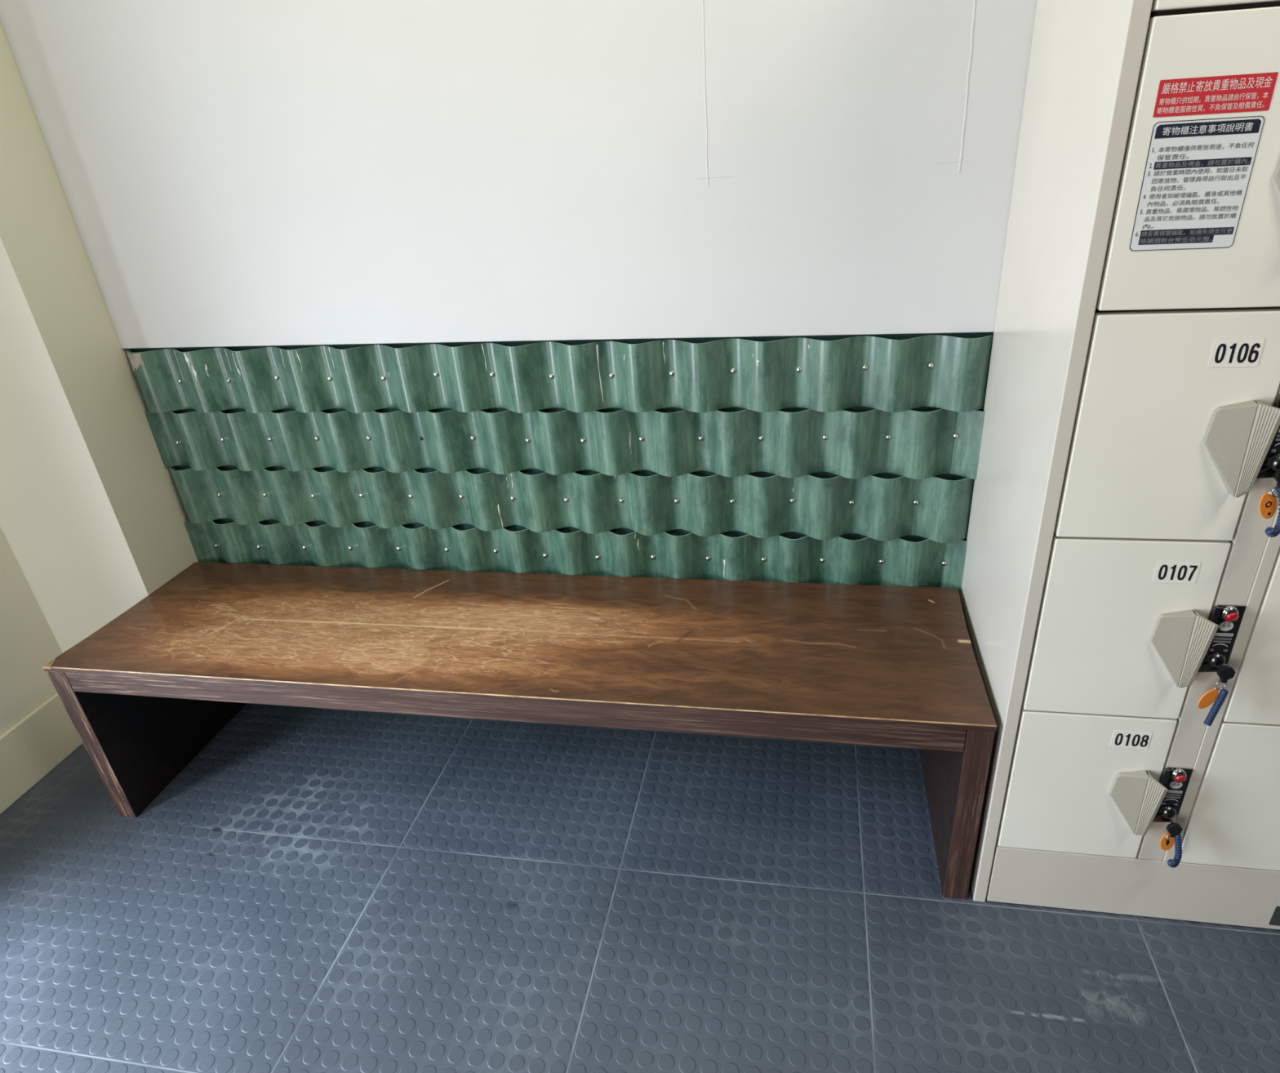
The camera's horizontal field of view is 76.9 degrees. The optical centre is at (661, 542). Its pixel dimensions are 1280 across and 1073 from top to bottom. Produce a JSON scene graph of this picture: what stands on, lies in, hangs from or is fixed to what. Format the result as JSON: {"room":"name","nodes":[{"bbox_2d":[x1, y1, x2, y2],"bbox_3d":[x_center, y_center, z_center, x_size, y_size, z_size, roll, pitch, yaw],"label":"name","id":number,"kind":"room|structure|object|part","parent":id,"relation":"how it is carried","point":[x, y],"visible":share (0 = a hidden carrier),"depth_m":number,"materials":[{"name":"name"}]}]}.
{"room":"locker room","nodes":[
{"label":"locker room","id":0,"kind":"room"},
{"bbox_2d":[0,21,199,735],"bbox_3d":[-1.569,-0.575,1.378,0.456,2.700,0.985,2,28,10],"label":"wall","id":1,"kind":"structure","parent":0,"point":[93,517],"depth_m":1.85,"materials":[{"name":"beige paint"}]},
{"bbox_2d":[0,692,82,813],"bbox_3d":[-1.456,0.609,1.841,0.336,0.164,0.727,2,28,10],"label":"baseboard","id":2,"kind":"structure","parent":1,"relation":"attached to","point":[37,743],"depth_m":2.03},
{"bbox_2d":[0,0,1037,348],"bbox_3d":[0.808,-1.159,1.118,4.284,1.706,0.049,2,28,10],"label":"wall","id":3,"kind":"structure","parent":0,"point":[229,172],"depth_m":1.53,"materials":[{"name":"white paint"}]},
{"bbox_2d":[125,342,496,413],"bbox_3d":[-0.804,-0.368,1.825,0.898,0.146,0.039,2,28,10],"label":"sheet","id":4,"kind":"object","parent":3,"relation":"attached to","point":[429,376],"visible":1,"depth_m":1.82,"materials":[{"name":"metal"}]},
{"bbox_2d":[144,409,531,474],"bbox_3d":[-0.767,-0.238,1.888,0.960,0.146,0.038,2,28,10],"label":"sheet","id":5,"kind":"object","parent":3,"relation":"attached to","point":[453,441],"visible":0.91,"depth_m":1.88,"materials":[{"name":"metal"}]},
{"bbox_2d":[168,466,515,530],"bbox_3d":[-0.786,-0.110,1.960,0.900,0.146,0.038,2,28,10],"label":"sheet","id":6,"kind":"object","parent":3,"relation":"attached to","point":[436,500],"visible":0.9,"depth_m":1.96,"materials":[{"name":"metal"}]},
{"bbox_2d":[184,520,546,573],"bbox_3d":[-0.749,0.020,2.023,0.961,0.146,0.038,2,28,10],"label":"sheet","id":7,"kind":"object","parent":3,"relation":"attached to","point":[502,549],"visible":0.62,"depth_m":2.01,"materials":[{"name":"metal"}]},
{"bbox_2d":[129,332,993,542],"bbox_3d":[0.842,-0.731,1.369,4.284,2.700,0.050,2,28,10],"label":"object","id":8,"kind":"structure","parent":3,"relation":"attached to","point":[621,531],"depth_m":1.79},
{"bbox_2d":[486,334,933,413],"bbox_3d":[0.081,-0.344,1.665,0.935,0.146,0.038,2,28,10],"label":"sheet","id":9,"kind":"object","parent":3,"relation":"attached to","point":[883,374],"visible":1,"depth_m":1.66,"materials":[{"name":"metal"}]},
{"bbox_2d":[508,471,916,540],"bbox_3d":[0.097,-0.085,1.801,0.929,0.146,0.038,2,28,10],"label":"sheet","id":10,"kind":"object","parent":3,"relation":"attached to","point":[879,508],"visible":0.91,"depth_m":1.79,"materials":[{"name":"metal"}]},
{"bbox_2d":[523,408,957,479],"bbox_3d":[0.149,-0.213,1.722,0.938,0.146,0.038,2,28,10],"label":"sheet","id":11,"kind":"object","parent":3,"relation":"attached to","point":[908,443],"visible":0.95,"depth_m":1.72,"materials":[{"name":"metal"}]},
{"bbox_2d":[541,529,946,586],"bbox_3d":[0.171,0.046,1.857,0.943,0.146,0.038,2,28,10],"label":"sheet","id":12,"kind":"object","parent":3,"relation":"attached to","point":[898,562],"visible":0.66,"depth_m":1.85,"materials":[{"name":"metal"}]},
{"bbox_2d":[911,475,973,543],"bbox_3d":[0.593,-0.070,1.709,0.117,0.146,0.032,4,29,15],"label":"sheet","id":13,"kind":"object","parent":3,"relation":"attached to","point":[942,506],"visible":0.94,"depth_m":1.71,"materials":[{"name":"metal"}]},
{"bbox_2d":[941,539,967,595],"bbox_3d":[0.641,0.056,1.776,0.051,0.145,0.010,17,34,34],"label":"sheet","id":14,"kind":"object","parent":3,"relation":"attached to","point":[953,562],"visible":0.79,"depth_m":1.77,"materials":[{"name":"metal"}]},
{"bbox_2d":[925,334,992,412],"bbox_3d":[0.577,-0.329,1.573,0.113,0.145,0.031,5,29,16],"label":"sheet","id":15,"kind":"object","parent":3,"relation":"attached to","point":[958,366],"visible":1,"depth_m":1.57,"materials":[{"name":"metal"}]},
{"bbox_2d":[950,409,985,479],"bbox_3d":[0.620,-0.202,1.641,0.059,0.145,0.010,17,34,34],"label":"sheet","id":16,"kind":"object","parent":3,"relation":"attached to","point":[967,436],"visible":0.94,"depth_m":1.64,"materials":[{"name":"metal"}]},
{"bbox_2d":[0,702,1279,1072],"bbox_3d":[0.349,1.368,0.442,5.020,0.101,3.790,2,28,10],"label":"floor","id":17,"kind":"structure","parent":0,"point":[316,890],"depth_m":1.58,"materials":[{"name":"rubber"}]},
{"bbox_2d":[41,561,996,898],"bbox_3d":[-0.321,0.376,1.844,1.924,0.439,0.458,2,28,10],"label":"bench","id":18,"kind":"object","parent":17,"relation":"on","point":[146,691],"visible":1,"depth_m":1.68,"materials":[{"name":"brown wood"}]},
{"bbox_3d":[-1.242,0.358,2.011,0.046,0.426,0.454,2,28,10],"label":"leg","id":19,"kind":"part","parent":18,"relation":"part of","materials":[{"name":"brown wood"}]},
{"bbox_3d":[0.601,0.406,1.683,0.046,0.426,0.454,2,28,10],"label":"leg","id":20,"kind":"part","parent":18,"relation":"part of","materials":[{"name":"brown wood"}]},
{"bbox_2d":[960,0,1279,928],"bbox_3d":[0.882,-0.200,1.289,0.590,1.830,0.522,2,28,10],"label":"tall cabinet","id":21,"kind":"object","parent":17,"relation":"on","point":[1120,552],"visible":1,"depth_m":1.19,"materials":[{"name":"metal"}]},
{"bbox_3d":[0.606,-0.218,1.358,0.022,1.830,0.478,2,28,10],"label":"panel","id":22,"kind":"part","parent":21,"relation":"part of","materials":[{"name":"paint"}]},
{"bbox_3d":[0.735,0.425,1.414,0.237,0.319,0.019,2,28,10],"label":"door","id":23,"kind":"part","parent":21,"relation":"part of","materials":[{"name":"paint"}]},
{"bbox_3d":[0.716,0.138,1.264,0.237,0.324,0.019,2,28,10],"label":"door","id":24,"kind":"part","parent":21,"relation":"part of","materials":[{"name":"paint"}]},
{"bbox_3d":[0.816,0.450,1.388,0.079,0.134,0.033,21,36,39],"label":"handle","id":25,"kind":"part","parent":21,"relation":"part of","materials":[{"name":"plastic"}]},
{"bbox_3d":[0.696,-0.153,1.112,0.237,0.325,0.019,2,28,10],"label":"door","id":26,"kind":"part","parent":21,"relation":"part of","materials":[{"name":"paint"}]},
{"bbox_2d":[1160,816,1182,867],"bbox_3d":[0.877,0.518,1.390,0.029,0.091,0.041,-20,32,-28],"label":"key","id":27,"kind":"object","parent":21,"relation":"attached to","point":[1167,840],"visible":1,"depth_m":1.39,"materials":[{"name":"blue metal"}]},
{"bbox_3d":[0.886,0.534,1.387,0.020,0.064,0.031,12,31,27],"label":"coil cord","id":28,"kind":"part","parent":27,"relation":"part of","materials":[{"name":"blue plastic"}]},
{"bbox_3d":[0.797,0.165,1.239,0.079,0.134,0.033,21,36,39],"label":"handle","id":29,"kind":"part","parent":21,"relation":"part of","materials":[{"name":"plastic"}]},
{"bbox_3d":[0.677,-0.445,0.960,0.237,0.323,0.019,2,28,10],"label":"door","id":30,"kind":"part","parent":21,"relation":"part of","materials":[{"name":"paint"}]},
{"bbox_3d":[0.845,-0.159,1.081,0.060,1.647,0.020,2,28,10],"label":"post","id":31,"kind":"part","parent":21,"relation":"part of","materials":[{"name":"metal"}]},
{"bbox_3d":[0.657,-0.736,0.808,0.237,0.323,0.019,2,28,10],"label":"door","id":32,"kind":"part","parent":21,"relation":"part of","materials":[{"name":"paint"}]},
{"bbox_2d":[1197,662,1235,725],"bbox_3d":[0.854,0.234,1.246,0.030,0.104,0.029,-20,31,-27],"label":"key","id":33,"kind":"object","parent":21,"relation":"attached to","point":[1224,673],"visible":1,"depth_m":1.24,"materials":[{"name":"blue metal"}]},
{"bbox_3d":[0.860,0.256,1.250,0.030,0.061,0.012,-16,30,-22],"label":"coil cord","id":34,"kind":"part","parent":33,"relation":"part of","materials":[{"name":"blue plastic"}]},
{"bbox_3d":[1.034,0.433,1.361,0.238,0.319,0.019,2,28,10],"label":"door","id":35,"kind":"part","parent":21,"relation":"part of","materials":[{"name":"paint"}]},
{"bbox_3d":[0.777,-0.124,1.088,0.079,0.134,0.033,21,36,39],"label":"handle","id":36,"kind":"part","parent":21,"relation":"part of","materials":[{"name":"plastic"}]},
{"bbox_3d":[1.015,0.145,1.211,0.238,0.324,0.019,2,28,10],"label":"door","id":37,"kind":"part","parent":21,"relation":"part of","materials":[{"name":"paint"}]},
{"bbox_2d":[1258,466,1279,537],"bbox_3d":[0.831,-0.056,1.092,0.031,0.096,0.038,-11,28,-13],"label":"key","id":38,"kind":"object","parent":21,"relation":"attached to","point":[1268,502],"visible":1,"depth_m":1.10,"materials":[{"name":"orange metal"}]},
{"bbox_3d":[0.835,-0.040,1.089,0.022,0.070,0.031,11,31,27],"label":"coil cord","id":39,"kind":"part","parent":38,"relation":"part of","materials":[{"name":"plastic"}]},
{"bbox_3d":[0.758,-0.416,0.935,0.079,0.134,0.033,21,36,39],"label":"handle","id":40,"kind":"part","parent":21,"relation":"part of","materials":[{"name":"plastic"}]}
]}

